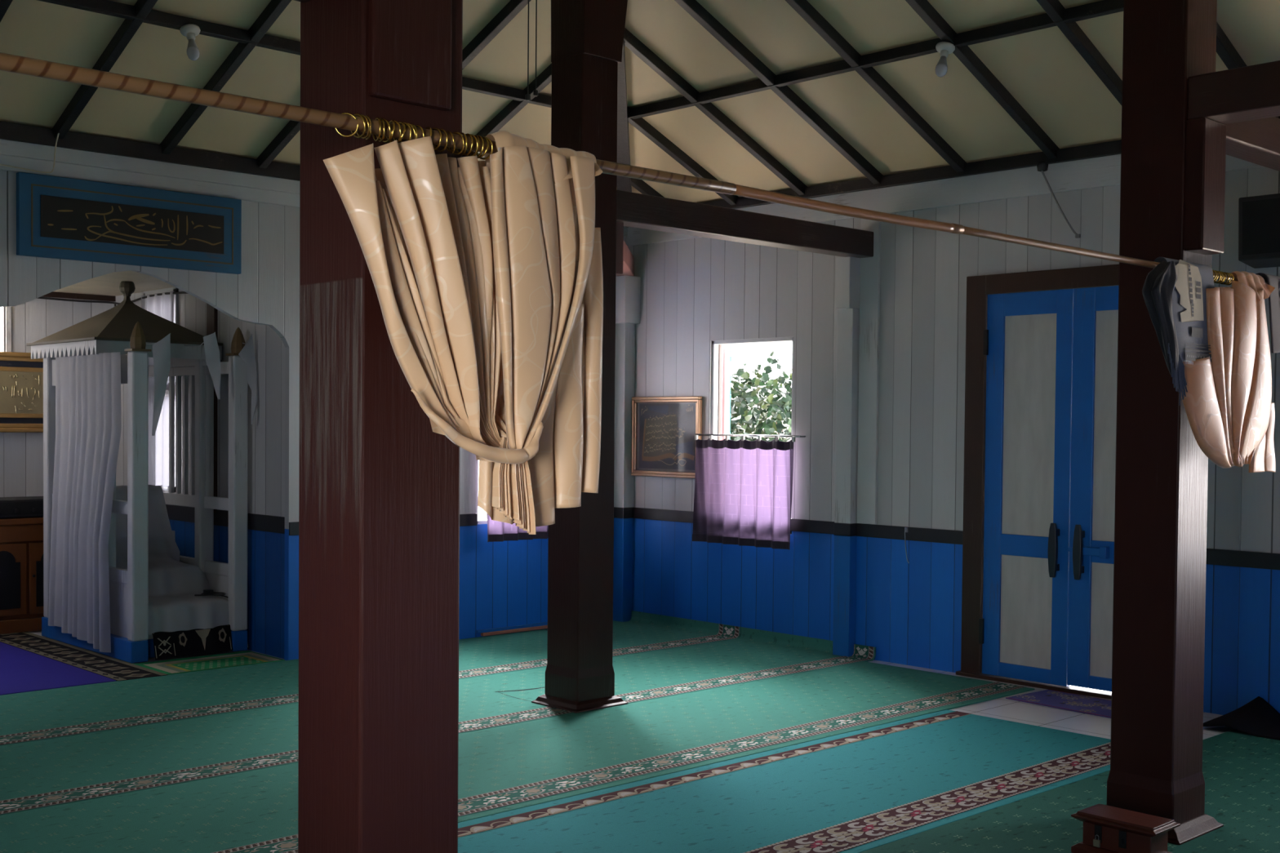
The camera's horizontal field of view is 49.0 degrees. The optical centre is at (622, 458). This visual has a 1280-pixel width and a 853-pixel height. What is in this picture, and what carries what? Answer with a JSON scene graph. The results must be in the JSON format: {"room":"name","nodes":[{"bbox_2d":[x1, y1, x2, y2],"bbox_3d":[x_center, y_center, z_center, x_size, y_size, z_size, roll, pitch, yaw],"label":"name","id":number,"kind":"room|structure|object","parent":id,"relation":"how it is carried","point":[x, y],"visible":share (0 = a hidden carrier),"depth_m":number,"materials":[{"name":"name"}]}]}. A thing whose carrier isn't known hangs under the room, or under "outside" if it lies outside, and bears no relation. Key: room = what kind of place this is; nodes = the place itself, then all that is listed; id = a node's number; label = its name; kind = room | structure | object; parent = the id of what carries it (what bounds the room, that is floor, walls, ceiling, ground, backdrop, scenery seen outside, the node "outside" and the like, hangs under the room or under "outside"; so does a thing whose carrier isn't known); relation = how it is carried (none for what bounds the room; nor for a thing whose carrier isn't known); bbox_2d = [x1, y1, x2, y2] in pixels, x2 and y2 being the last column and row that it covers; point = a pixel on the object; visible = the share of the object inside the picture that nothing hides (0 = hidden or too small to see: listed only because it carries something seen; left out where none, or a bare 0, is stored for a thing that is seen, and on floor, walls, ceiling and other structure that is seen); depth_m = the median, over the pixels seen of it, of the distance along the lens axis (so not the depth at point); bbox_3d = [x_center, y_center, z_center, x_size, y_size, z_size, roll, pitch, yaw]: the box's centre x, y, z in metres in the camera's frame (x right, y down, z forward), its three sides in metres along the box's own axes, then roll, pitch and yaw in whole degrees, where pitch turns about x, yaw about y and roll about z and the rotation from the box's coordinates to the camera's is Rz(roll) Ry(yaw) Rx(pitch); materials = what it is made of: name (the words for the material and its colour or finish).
{"room":"mosque","nodes":[
{"label":"mosque","id":0,"kind":"room"},
{"bbox_2d":[0,297,113,497],"bbox_3d":[-4.619,-0.043,10.007,2.110,2.500,0.050,-1,2,-43],"label":"wall","id":1,"kind":"structure","parent":0,"point":[21,454],"depth_m":10.24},
{"bbox_2d":[4,306,11,351],"bbox_3d":[-4.785,-0.929,9.797,1.000,0.460,0.045,-1,2,-43],"label":"window","id":2,"kind":"structure","parent":1,"relation":"in","point":[8,309],"depth_m":10.11,"materials":[{"name":"glass"}]},
{"bbox_2d":[0,351,43,432],"bbox_3d":[-4.577,-0.478,9.951,1.204,0.577,0.063,-1,2,-43],"label":"calligraphy","id":3,"kind":"object","parent":1,"relation":"attached to","point":[21,376],"visible":0.76,"depth_m":10.15,"materials":[{"name":"gold metal"}]},
{"bbox_2d":[40,291,115,301],"bbox_3d":[-4.583,-1.201,9.943,2.020,0.040,0.035,-1,2,-43],"label":"trim","id":4,"kind":"structure","parent":1,"relation":"attached to","point":[55,295],"depth_m":10.44,"materials":[{"name":"brown paint"}]},
{"bbox_2d":[53,270,175,296],"bbox_3d":[-3.724,-1.226,9.024,2.120,0.070,2.650,-1,2,-43],"label":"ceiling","id":5,"kind":"structure","parent":0,"point":[108,284],"depth_m":9.72,"materials":[{"name":"beige paint"}]},
{"bbox_2d":[36,291,187,306],"bbox_3d":[-3.780,-0.931,9.705,1.142,0.508,1.408,-1,2,-43],"label":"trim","id":6,"kind":"structure","parent":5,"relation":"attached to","point":[180,292],"depth_m":10.30,"materials":[{"name":"black paint"}]},
{"bbox_2d":[113,288,284,658],"bbox_3d":[-2.979,-0.022,9.761,0.050,2.500,2.650,-1,2,-43],"label":"wall","id":7,"kind":"structure","parent":0,"point":[266,433],"depth_m":9.06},
{"bbox_2d":[142,287,178,492],"bbox_3d":[-3.291,-0.493,10.070,0.065,1.440,0.530,-1,2,-43],"label":"window","id":8,"kind":"structure","parent":7,"relation":"in","point":[171,289],"depth_m":9.87,"materials":[{"name":"white paint"}]},
{"bbox_2d":[141,291,173,487],"bbox_3d":[-3.321,-0.492,10.042,0.024,1.380,0.510,-1,2,-43],"label":"curtain","id":9,"kind":"object","parent":8,"relation":"hanging from","point":[162,306],"visible":0.27,"depth_m":9.97,"materials":[{"name":"white fabric"}]},
{"bbox_2d":[206,302,217,513],"bbox_3d":[-2.770,-0.413,9.477,0.025,1.560,0.110,-1,2,-43],"label":"trim","id":10,"kind":"structure","parent":7,"relation":"attached to","point":[211,312],"depth_m":9.44,"materials":[{"name":"brown paint"}]},
{"bbox_2d":[165,504,284,533],"bbox_3d":[-2.988,0.386,9.732,0.012,0.105,2.600,-1,2,-43],"label":"trim","id":11,"kind":"structure","parent":7,"relation":"attached to","point":[268,523],"depth_m":9.33,"materials":[{"name":"black paint"}]},
{"bbox_2d":[0,169,617,660],"bbox_3d":[-2.941,-0.286,7.938,8.160,3.120,0.050,-1,2,-43],"label":"wall","id":12,"kind":"structure","parent":0,"point":[504,584],"depth_m":8.71,"materials":[{"name":"wood"}]},
{"bbox_2d":[0,133,59,173],"bbox_3d":[-3.302,-1.659,7.460,0.587,0.221,0.059,-1,2,-37],"label":"cable","id":13,"kind":"object","parent":12,"relation":"attached to","point":[58,133],"visible":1,"depth_m":7.61,"materials":[{"name":"beige paint"}]},
{"bbox_2d":[16,171,241,274],"bbox_3d":[-2.773,-1.326,7.991,1.304,0.444,0.051,-1,2,-43],"label":"calligraphy panel","id":14,"kind":"object","parent":12,"relation":"attached to","point":[64,218],"visible":1,"depth_m":7.93,"materials":[{"name":"blue paint"}]},
{"bbox_2d":[0,120,300,180],"bbox_3d":[-2.892,-1.754,7.863,8.060,0.090,0.055,-1,2,-43],"label":"trim","id":15,"kind":"structure","parent":12,"relation":"attached to","point":[8,131],"depth_m":7.98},
{"bbox_2d":[0,138,627,243],"bbox_3d":[-2.908,-1.629,7.866,8.038,0.160,0.035,-1,2,-43],"label":"trim","id":16,"kind":"structure","parent":12,"relation":"attached to","point":[69,162],"depth_m":8.03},
{"bbox_2d":[288,513,614,535],"bbox_3d":[-1.032,0.420,9.706,2.848,0.083,0.012,-1,2,-43],"label":"trim","id":17,"kind":"structure","parent":12,"relation":"attached to","point":[470,519],"depth_m":9.64,"materials":[{"name":"black paint"}]},
{"bbox_2d":[475,459,487,524],"bbox_3d":[-0.927,-0.208,10.118,1.342,1.310,0.452,-1,2,-43],"label":"window","id":18,"kind":"structure","parent":12,"relation":"in","point":[480,521],"depth_m":9.75,"materials":[{"name":"white paint"}]},
{"bbox_2d":[475,622,547,636],"bbox_3d":[-0.722,1.208,10.011,0.780,0.043,0.030,-1,2,-43],"label":"baseboard","id":19,"kind":"structure","parent":12,"relation":"attached to","point":[503,630],"depth_m":9.95,"materials":[{"name":"brown paint"}]},
{"bbox_3d":[-0.688,-0.182,9.969,0.858,0.014,0.068,-1,2,-43],"label":"curtain rod","id":20,"kind":"object","parent":12,"relation":"attached to","visible":0},
{"bbox_2d":[487,514,548,542],"bbox_3d":[-0.655,0.197,9.942,0.810,0.750,0.057,-1,2,-43],"label":"window curtain","id":21,"kind":"object","parent":20,"relation":"hanging from","point":[497,531],"visible":0.2,"depth_m":9.83,"materials":[{"name":"purple fabric"}]},
{"bbox_2d":[28,630,1234,739],"bbox_3d":[-0.907,1.496,5.792,8.160,0.300,11.350,-1,2,-43],"label":"floor","id":22,"kind":"structure","parent":0,"point":[1003,708],"depth_m":7.34,"materials":[{"name":"white tile"}]},
{"bbox_2d":[0,516,44,634],"bbox_3d":[-4.493,0.807,9.765,1.325,0.794,0.476,-1,2,-43],"label":"base cabinet","id":23,"kind":"object","parent":22,"relation":"on","point":[21,539],"visible":0.44,"depth_m":9.77,"materials":[{"name":"brown wood"}]},
{"bbox_2d":[0,496,43,518],"bbox_3d":[-4.421,0.342,9.757,1.150,0.123,0.403,-1,2,-43],"label":"amplifier","id":24,"kind":"object","parent":23,"relation":"on","point":[24,506],"visible":0.48,"depth_m":9.76,"materials":[{"name":"black plastic"}]},
{"bbox_2d":[0,501,43,515],"bbox_3d":[-4.297,0.345,9.624,1.090,0.090,0.007,-1,2,-43],"label":"grille","id":25,"kind":"object","parent":24,"relation":"attached to","point":[6,508],"depth_m":9.74,"materials":[{"name":"black fabric"}]},
{"bbox_2d":[0,642,115,695],"bbox_3d":[-3.966,1.246,8.503,0.900,0.010,2.200,-1,2,-43],"label":"mat","id":26,"kind":"object","parent":22,"relation":"on","point":[21,671],"visible":1,"depth_m":8.19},
{"bbox_2d":[0,631,167,681],"bbox_3d":[-3.537,1.238,8.925,0.295,0.012,2.270,-1,2,-43],"label":"runner rug","id":27,"kind":"object","parent":22,"relation":"on","point":[111,668],"visible":1,"depth_m":8.78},
{"bbox_2d":[26,280,248,663],"bbox_3d":[-3.235,-0.006,9.348,0.870,2.466,1.545,-1,2,-43],"label":"pulpit","id":28,"kind":"object","parent":22,"relation":"on","point":[126,328],"visible":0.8,"depth_m":9.07,"materials":[{"name":"white paint"}]},
{"bbox_2d":[48,351,121,653],"bbox_3d":[-3.461,0.260,8.987,0.048,1.873,1.095,-1,2,-43],"label":"curtain","id":29,"kind":"object","parent":28,"relation":"hanging from","point":[88,418],"visible":1,"depth_m":8.98,"materials":[{"name":"white fabric"}]},
{"bbox_2d":[146,333,170,435],"bbox_3d":[-2.924,-0.465,8.816,0.114,0.633,0.480,0,2,-26],"label":"pennant","id":30,"kind":"object","parent":28,"relation":"hanging from","point":[162,348],"visible":0.99,"depth_m":8.62,"materials":[{"name":"white fabric"}]},
{"bbox_2d":[115,484,229,635],"bbox_3d":[-2.986,0.657,9.188,0.628,0.945,0.836,-1,2,-43],"label":"stairs","id":31,"kind":"structure","parent":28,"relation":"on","point":[173,584],"depth_m":9.18,"materials":[{"name":"white fabric"}]},
{"bbox_2d":[194,589,227,598],"bbox_3d":[-2.606,0.955,9.103,0.313,0.214,0.104,0,1,-11],"label":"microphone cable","id":32,"kind":"object","parent":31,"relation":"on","point":[206,592],"visible":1,"depth_m":9.07,"materials":[{"name":"black plastic"}]},
{"bbox_2d":[151,624,248,659],"bbox_3d":[-2.702,1.153,8.946,0.635,0.176,0.144,-1,2,-43],"label":"rug","id":33,"kind":"object","parent":28,"relation":"on","point":[197,642],"visible":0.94,"depth_m":8.88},
{"bbox_2d":[183,332,220,399],"bbox_3d":[-2.733,-0.594,9.006,0.120,0.426,0.466,-1,2,-43],"label":"pennant","id":34,"kind":"object","parent":28,"relation":"hanging from","point":[211,345],"visible":1,"depth_m":8.87,"materials":[{"name":"white fabric"}]},
{"bbox_2d":[238,333,257,424],"bbox_3d":[-2.395,-0.512,8.993,0.114,0.580,0.105,0,1,-8],"label":"pennant","id":35,"kind":"object","parent":28,"relation":"hanging from","point":[246,353],"visible":1,"depth_m":9.00,"materials":[{"name":"white fabric"}]},
{"bbox_2d":[133,650,284,675],"bbox_3d":[-2.543,1.254,8.653,0.775,0.012,0.466,-1,2,-43],"label":"rug","id":36,"kind":"object","parent":22,"relation":"on","point":[175,666],"visible":1,"depth_m":8.62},
{"bbox_2d":[0,610,741,746],"bbox_3d":[-2.096,1.240,7.902,6.891,0.084,1.208,-1,2,-43],"label":"carpet","id":37,"kind":"object","parent":22,"relation":"on","point":[58,713],"visible":0.56,"depth_m":7.79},
{"bbox_2d":[294,0,462,852],"bbox_3d":[-0.520,-0.569,2.894,0.452,3.978,0.358,-1,2,-43],"label":"wooden pillar","id":38,"kind":"structure","parent":22,"relation":"on","point":[379,489],"depth_m":2.83,"materials":[{"name":"red paint"}]},
{"bbox_2d":[0,626,875,815],"bbox_3d":[-1.289,1.269,7.039,6.891,0.084,1.148,-1,2,-43],"label":"carpet","id":39,"kind":"object","parent":22,"relation":"on","point":[56,771],"visible":0.77,"depth_m":6.79,"materials":[{"name":"carpet"}]},
{"bbox_2d":[531,0,627,713],"bbox_3d":[-0.195,-0.681,7.447,0.411,3.978,0.366,-1,2,-43],"label":"wooden pillar","id":40,"kind":"structure","parent":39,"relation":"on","point":[587,36],"depth_m":7.36,"materials":[{"name":"red paint"}]},
{"bbox_2d":[616,189,873,257],"bbox_3d":[0.740,-1.357,8.237,2.253,0.160,0.150,-1,2,-43],"label":"tie beam","id":41,"kind":"structure","parent":40,"relation":"attached to","point":[634,210],"depth_m":8.08,"materials":[{"name":"red paint"}]},
{"bbox_2d":[0,661,1035,852],"bbox_3d":[-0.529,1.336,6.139,6.770,0.010,1.199,-1,2,-43],"label":"carpet","id":42,"kind":"object","parent":22,"relation":"on","point":[517,766],"visible":0.91,"depth_m":6.30,"materials":[{"name":"carpet"}]},
{"bbox_2d":[457,709,1111,852],"bbox_3d":[-0.024,1.370,4.946,5.884,0.010,1.215,-1,2,-43],"label":"carpet","id":43,"kind":"object","parent":22,"relation":"on","point":[862,790],"visible":0.91,"depth_m":5.65,"materials":[{"name":"carpet"}]},
{"bbox_2d":[1005,688,1111,718],"bbox_3d":[2.529,1.328,7.556,0.413,0.007,0.820,-1,2,-39],"label":"doormat","id":44,"kind":"object","parent":22,"relation":"on","point":[1095,706],"visible":0.66,"depth_m":7.65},
{"bbox_2d":[860,729,1279,852],"bbox_3d":[1.374,1.407,3.981,6.600,0.009,2.095,-1,2,-43],"label":"carpet","id":45,"kind":"object","parent":22,"relation":"on","point":[1241,771],"visible":0.58,"depth_m":5.38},
{"bbox_2d":[1071,804,1180,852],"bbox_3d":[1.745,1.311,4.876,0.185,0.146,0.310,-1,2,-43],"label":"wooden box","id":46,"kind":"object","parent":45,"relation":"on","point":[1106,828],"visible":1,"depth_m":4.83,"materials":[{"name":"brown wood"}]},
{"bbox_2d":[1106,0,1226,844],"bbox_3d":[2.032,-0.606,5.235,0.382,3.978,0.371,-1,2,-43],"label":"wooden pillar","id":47,"kind":"structure","parent":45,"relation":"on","point":[1172,191],"depth_m":5.15,"materials":[{"name":"red paint"}]},
{"bbox_2d":[1186,60,1279,124],"bbox_3d":[3.168,-1.260,3.961,0.180,0.155,3.145,-1,2,-43],"label":"tie beam","id":48,"kind":"structure","parent":47,"relation":"attached to","point":[1251,92],"depth_m":4.93,"materials":[{"name":"red paint"}]},
{"bbox_2d":[1225,116,1279,171],"bbox_3d":[2.916,-1.301,6.001,2.130,0.150,0.150,-1,2,-43],"label":"tie beam","id":49,"kind":"structure","parent":47,"relation":"attached to","point":[1257,141],"depth_m":5.55,"materials":[{"name":"red paint"}]},
{"bbox_2d":[1203,696,1279,740],"bbox_3d":[3.178,1.282,6.999,0.402,0.123,0.442,-1,2,-43],"label":"mat","id":50,"kind":"object","parent":45,"relation":"on","point":[1257,717],"visible":0.99,"depth_m":7.01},
{"bbox_2d":[0,0,1279,203],"bbox_3d":[0.034,-2.560,4.721,8.160,1.784,8.700,-1,2,-43],"label":"ceiling","id":51,"kind":"structure","parent":0,"point":[1042,69],"depth_m":7.79,"materials":[{"name":"paint"}]},
{"bbox_2d":[0,0,12,22],"bbox_3d":[-2.482,-2.389,6.117,0.050,1.378,3.097,-1,2,-43],"label":"rafter","id":52,"kind":"object","parent":51,"relation":"attached to","point":[4,4],"visible":1,"depth_m":6.56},
{"bbox_2d":[52,0,157,138],"bbox_3d":[-1.824,-2.520,6.308,0.050,1.642,3.710,-1,2,-43],"label":"rafter","id":53,"kind":"object","parent":51,"relation":"attached to","point":[128,28],"visible":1,"depth_m":7.16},
{"bbox_2d":[160,0,291,154],"bbox_3d":[-1.399,-2.513,6.752,0.050,1.613,3.643,-1,2,-43],"label":"rafter","id":54,"kind":"object","parent":51,"relation":"attached to","point":[274,8],"visible":1,"depth_m":7.49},
{"bbox_2d":[256,120,300,168],"bbox_3d":[-1.162,-2.395,7.398,0.050,1.350,3.030,-1,2,-43],"label":"rafter","id":55,"kind":"object","parent":51,"relation":"attached to","point":[291,128],"visible":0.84,"depth_m":8.32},
{"bbox_2d":[38,0,551,107],"bbox_3d":[-2.183,-2.193,7.098,5.940,0.058,0.055,-1,2,-43],"label":"purlin","id":56,"kind":"object","parent":51,"relation":"attached to","point":[108,7],"visible":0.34,"depth_m":7.19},
{"bbox_2d":[179,23,199,60],"bbox_3d":[-2.171,-2.090,7.064,0.099,0.177,0.113,-1,2,-43],"label":"light bulb","id":57,"kind":"object","parent":56,"relation":"hanging from","point":[190,31],"visible":1,"depth_m":7.04,"materials":[{"name":"glass"}]},
{"bbox_2d":[462,0,531,70],"bbox_3d":[-0.925,-2.278,8.043,0.050,1.086,2.417,-1,2,-43],"label":"rafter","id":58,"kind":"object","parent":51,"relation":"attached to","point":[513,7],"visible":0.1,"depth_m":7.81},
{"bbox_2d":[462,62,551,156],"bbox_3d":[-0.688,-2.160,8.689,0.050,0.822,1.804,-1,2,-43],"label":"rafter","id":59,"kind":"object","parent":51,"relation":"attached to","point":[511,109],"visible":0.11,"depth_m":8.65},
{"bbox_2d":[524,0,538,101],"bbox_3d":[-0.329,-2.299,5.211,0.056,1.932,0.022,-1,2,-43],"label":"pull cord","id":60,"kind":"object","parent":51,"relation":"hanging from","point":[535,92],"visible":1,"depth_m":5.22,"materials":[{"name":"fabric"}]},
{"bbox_2d":[616,41,631,226],"bbox_3d":[-0.054,-2.570,7.810,0.100,1.783,5.585,1,1,2],"label":"rafter","id":61,"kind":"object","parent":51,"relation":"attached to","point":[624,184],"visible":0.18,"depth_m":9.13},
{"bbox_2d":[631,177,664,197],"bbox_3d":[0.205,-1.903,10.068,0.483,0.254,0.050,-1,2,-43],"label":"rafter","id":62,"kind":"object","parent":51,"relation":"attached to","point":[642,187],"visible":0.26,"depth_m":9.99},
{"bbox_2d":[627,106,738,204],"bbox_3d":[0.401,-2.016,9.409,1.095,0.518,0.050,-1,2,-43],"label":"rafter","id":63,"kind":"object","parent":51,"relation":"attached to","point":[641,124],"visible":0.86,"depth_m":9.33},
{"bbox_2d":[623,27,807,195],"bbox_3d":[0.597,-2.130,8.749,1.708,0.781,0.050,-1,2,-43],"label":"rafter","id":64,"kind":"object","parent":51,"relation":"attached to","point":[631,42],"visible":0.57,"depth_m":8.70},
{"bbox_2d":[674,0,883,184],"bbox_3d":[0.793,-2.243,8.089,2.320,1.045,0.050,-1,2,-43],"label":"rafter","id":65,"kind":"object","parent":51,"relation":"attached to","point":[693,7],"visible":1,"depth_m":8.19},
{"bbox_2d":[627,0,1124,119],"bbox_3d":[2.199,-2.146,6.761,0.055,0.058,6.480,-1,2,-43],"label":"purlin","id":66,"kind":"object","parent":51,"relation":"attached to","point":[1103,7],"visible":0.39,"depth_m":7.53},
{"bbox_2d":[935,41,955,76],"bbox_3d":[1.667,-2.064,7.273,0.113,0.177,0.099,-1,2,-43],"label":"light bulb","id":67,"kind":"object","parent":66,"relation":"hanging from","point":[944,48],"visible":1,"depth_m":7.24,"materials":[{"name":"glass"}]},
{"bbox_2d":[785,0,966,172],"bbox_3d":[0.989,-2.356,7.430,2.933,1.308,0.050,-1,2,-43],"label":"rafter","id":68,"kind":"object","parent":51,"relation":"attached to","point":[804,8],"visible":1,"depth_m":7.83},
{"bbox_2d":[905,0,1059,159],"bbox_3d":[1.185,-2.470,6.770,3.545,1.571,0.050,-1,2,-43],"label":"rafter","id":69,"kind":"object","parent":51,"relation":"attached to","point":[923,8],"visible":1,"depth_m":7.47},
{"bbox_2d":[1036,0,1122,105],"bbox_3d":[1.448,-2.544,6.175,3.973,1.755,0.050,-1,2,-43],"label":"rafter","id":70,"kind":"object","parent":51,"relation":"attached to","point":[1072,31],"visible":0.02,"depth_m":6.97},
{"bbox_2d":[1216,21,1278,117],"bbox_3d":[1.952,-2.480,5.810,3.735,1.653,0.050,-1,2,-43],"label":"rafter","id":71,"kind":"object","parent":51,"relation":"attached to","point":[1225,50],"visible":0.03,"depth_m":6.67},
{"bbox_2d":[692,435,795,550],"bbox_3d":[0.832,0.220,9.687,0.057,0.757,0.914,-1,2,-43],"label":"window curtain","id":72,"kind":"object","parent":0,"point":[744,488],"visible":1,"depth_m":9.68,"materials":[{"name":"purple fabric"}]},
{"bbox_2d":[627,166,1279,715],"bbox_3d":[2.958,-0.225,7.570,0.050,3.120,8.650,-1,2,-43],"label":"wall","id":73,"kind":"structure","parent":0,"point":[696,292],"depth_m":8.85,"materials":[{"name":"wood"}]},
{"bbox_2d":[613,275,640,622],"bbox_3d":[0.013,-0.067,10.566,0.160,2.600,0.160,-1,2,-43],"label":"pillar","id":74,"kind":"structure","parent":73,"relation":"attached to","point":[628,288],"depth_m":10.56,"materials":[{"name":"white paint"}]},
{"bbox_2d":[617,240,634,275],"bbox_3d":[-0.088,-1.399,9.043,0.130,0.140,2.874,1,1,4],"label":"tie beam","id":75,"kind":"structure","parent":74,"relation":"on","point":[628,258],"depth_m":10.01,"materials":[{"name":"brown paint"}]},
{"bbox_2d":[631,395,702,478],"bbox_3d":[0.320,-0.162,10.325,0.040,0.592,0.703,-1,2,-43],"label":"framed picture","id":76,"kind":"object","parent":73,"relation":"attached to","point":[664,431],"visible":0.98,"depth_m":10.32,"materials":[{"name":"brown metal"}]},
{"bbox_2d":[695,433,805,437],"bbox_3d":[0.875,-0.161,9.711,0.068,0.014,0.962,-1,2,-43],"label":"curtain rod","id":77,"kind":"object","parent":73,"relation":"attached to","point":[698,434],"visible":1,"depth_m":9.66,"materials":[{"name":"metal"}]},
{"bbox_2d":[711,337,794,534],"bbox_3d":[1.075,-0.167,9.880,0.432,1.335,1.344,-1,2,-43],"label":"window","id":78,"kind":"structure","parent":73,"relation":"in","point":[721,378],"depth_m":10.04,"materials":[{"name":"white paint"}]},
{"bbox_2d":[728,344,731,439],"bbox_3d":[0.769,-0.181,10.320,0.040,1.315,0.370,1,1,2],"label":"shutter","id":79,"kind":"object","parent":78,"relation":"attached to","point":[730,345],"depth_m":10.12,"materials":[{"name":"white paint"}]},
{"bbox_2d":[832,256,860,657],"bbox_3d":[1.436,-0.006,9.071,0.125,2.580,0.140,-1,2,-43],"label":"pillar","id":80,"kind":"structure","parent":73,"relation":"attached to","point":[847,268],"depth_m":9.05,"materials":[{"name":"white paint"}]},
{"bbox_2d":[857,218,880,524],"bbox_3d":[1.577,-0.568,8.989,0.020,1.970,0.145,-1,2,-43],"label":"trim","id":81,"kind":"structure","parent":73,"relation":"attached to","point":[869,282],"depth_m":8.98,"materials":[{"name":"white paint"}]},
{"bbox_2d":[626,154,1262,246],"bbox_3d":[2.960,-1.586,7.492,0.022,0.165,8.600,-1,2,-43],"label":"trim","id":82,"kind":"structure","parent":73,"relation":"attached to","point":[1105,171],"depth_m":8.46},
{"bbox_2d":[632,506,1279,569],"bbox_3d":[2.946,0.509,7.549,0.012,0.083,8.600,-1,2,-43],"label":"trim","id":83,"kind":"structure","parent":73,"relation":"attached to","point":[1269,561],"depth_m":8.77,"materials":[{"name":"black paint"}]},
{"bbox_2d":[701,115,1279,208],"bbox_3d":[2.949,-1.704,7.478,0.055,0.070,8.600,-1,2,-43],"label":"trim","id":84,"kind":"structure","parent":73,"relation":"attached to","point":[1110,148],"depth_m":8.50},
{"bbox_2d":[955,264,1119,699],"bbox_3d":[2.543,0.121,7.967,0.140,2.400,1.420,-1,2,-43],"label":"door","id":85,"kind":"structure","parent":73,"relation":"in","point":[1041,371],"depth_m":8.11,"materials":[{"name":"blue paint"}]},
{"bbox_2d":[1036,160,1048,171],"bbox_3d":[2.407,-1.675,8.047,0.064,0.055,0.064,-1,2,-43],"label":"socket","id":86,"kind":"object","parent":73,"relation":"attached to","point":[1041,166],"visible":1,"depth_m":8.02,"materials":[{"name":"black plastic"}]},
{"bbox_2d":[1040,170,1080,238],"bbox_3d":[2.485,-1.466,7.981,0.243,0.432,0.030,1,2,34],"label":"cable","id":87,"kind":"object","parent":73,"relation":"attached to","point":[1077,235],"visible":1,"depth_m":7.98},
{"bbox_2d":[1238,193,1279,268],"bbox_3d":[3.382,-1.135,6.895,0.231,0.339,0.630,-1,2,-43],"label":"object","id":88,"kind":"object","parent":73,"relation":"attached to","point":[1259,216],"visible":1,"depth_m":6.98,"materials":[{"name":"black plastic"}]},
{"bbox_2d":[1242,197,1279,255],"bbox_3d":[3.303,-1.146,6.821,0.014,0.265,0.580,-1,2,-43],"label":"grille","id":89,"kind":"object","parent":88,"relation":"attached to","point":[1260,215],"depth_m":6.96,"materials":[{"name":"black fabric"}]},
{"bbox_3d":[-2.965,-0.137,2.030,0.050,3.120,8.650,-1,2,-43],"label":"wall","id":90,"kind":"structure","parent":0,"visible":0},
{"bbox_2d":[0,52,1267,284],"bbox_3d":[0.858,-0.643,3.871,8.050,0.030,0.027,-1,2,-43],"label":"curtain rod","id":91,"kind":"object","parent":90,"relation":"attached to","point":[8,62],"visible":0.85,"depth_m":2.66,"materials":[{"name":"brown wood"}]},
{"bbox_2d":[334,112,359,137],"bbox_3d":[-0.509,-0.617,2.593,0.045,0.045,0.008,0,1,-10],"label":"curtain ring","id":92,"kind":"object","parent":91,"relation":"hanging from","point":[347,113],"visible":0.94,"depth_m":2.59,"materials":[{"name":"gold metal"}]},
{"bbox_2d":[351,113,365,137],"bbox_3d":[-0.492,-0.619,2.609,0.045,0.044,0.012,2,2,42],"label":"curtain ring","id":93,"kind":"object","parent":91,"relation":"hanging from","point":[354,114],"visible":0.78,"depth_m":2.60,"materials":[{"name":"gold metal"}]},
{"bbox_2d":[433,128,448,151],"bbox_3d":[-0.354,-0.621,2.737,0.007,0.045,0.045,-1,2,-45],"label":"curtain ring","id":94,"kind":"object","parent":91,"relation":"hanging from","point":[440,129],"visible":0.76,"depth_m":2.73,"materials":[{"name":"gold metal"}]},
{"bbox_2d":[448,131,464,155],"bbox_3d":[-0.327,-0.621,2.763,0.045,0.044,0.011,2,2,41],"label":"curtain ring","id":95,"kind":"object","parent":91,"relation":"hanging from","point":[454,132],"visible":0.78,"depth_m":2.75,"materials":[{"name":"gold metal"}]},
{"bbox_2d":[323,130,603,534],"bbox_3d":[-0.297,-0.253,2.797,0.692,0.820,0.182,-1,2,-43],"label":"curtain","id":96,"kind":"object","parent":91,"relation":"hanging from","point":[487,277],"visible":1,"depth_m":2.78,"materials":[{"name":"fabric"}]},
{"bbox_2d":[1142,257,1214,405],"bbox_3d":[1.936,-0.436,4.849,0.560,0.504,0.106,-1,2,-43],"label":"garment","id":97,"kind":"object","parent":91,"relation":"hanging from","point":[1174,291],"visible":1,"depth_m":4.81,"materials":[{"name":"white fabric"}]},
{"bbox_2d":[1181,271,1275,472],"bbox_3d":[2.245,-0.320,5.151,0.855,0.756,0.099,-1,2,-43],"label":"curtain","id":98,"kind":"object","parent":91,"relation":"hanging from","point":[1230,411],"visible":0.98,"depth_m":5.09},
{"bbox_2d":[1255,272,1279,353],"bbox_3d":[2.562,-0.557,5.462,0.400,0.303,0.074,-1,2,-43],"label":"cloth","id":99,"kind":"object","parent":91,"relation":"hanging from","point":[1273,281],"visible":0.89,"depth_m":5.36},
{"label":"outside","id":100,"kind":"structure","parent":0,"visible":0},
{"bbox_2d":[477,506,483,519],"bbox_3d":[2.971,1.461,14.865,22.000,0.020,30.000,-1,2,-43],"label":"ground","id":101,"kind":"structure","parent":100,"point":[480,511],"depth_m":27.61,"materials":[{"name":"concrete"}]},
{"bbox_2d":[483,404,791,519],"bbox_3d":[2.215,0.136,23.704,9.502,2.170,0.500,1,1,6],"label":"house","id":102,"kind":"structure","parent":101,"relation":"on","point":[485,514],"depth_m":23.55,"materials":[{"name":"white plastic"}]},
{"bbox_2d":[729,416,742,440],"bbox_3d":[0.199,0.164,15.212,2.434,2.518,2.451,-1,2,-43],"label":"shrub","id":103,"kind":"object","parent":101,"relation":"on","point":[736,438],"visible":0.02,"depth_m":15.11,"materials":[{"name":"green plant"}]},
{"bbox_2d":[729,351,791,441],"bbox_3d":[1.938,0.121,15.760,2.429,2.606,2.400,0,1,-5],"label":"shrub","id":104,"kind":"object","parent":101,"relation":"on","point":[744,394],"visible":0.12,"depth_m":15.21,"materials":[{"name":"green plant"}]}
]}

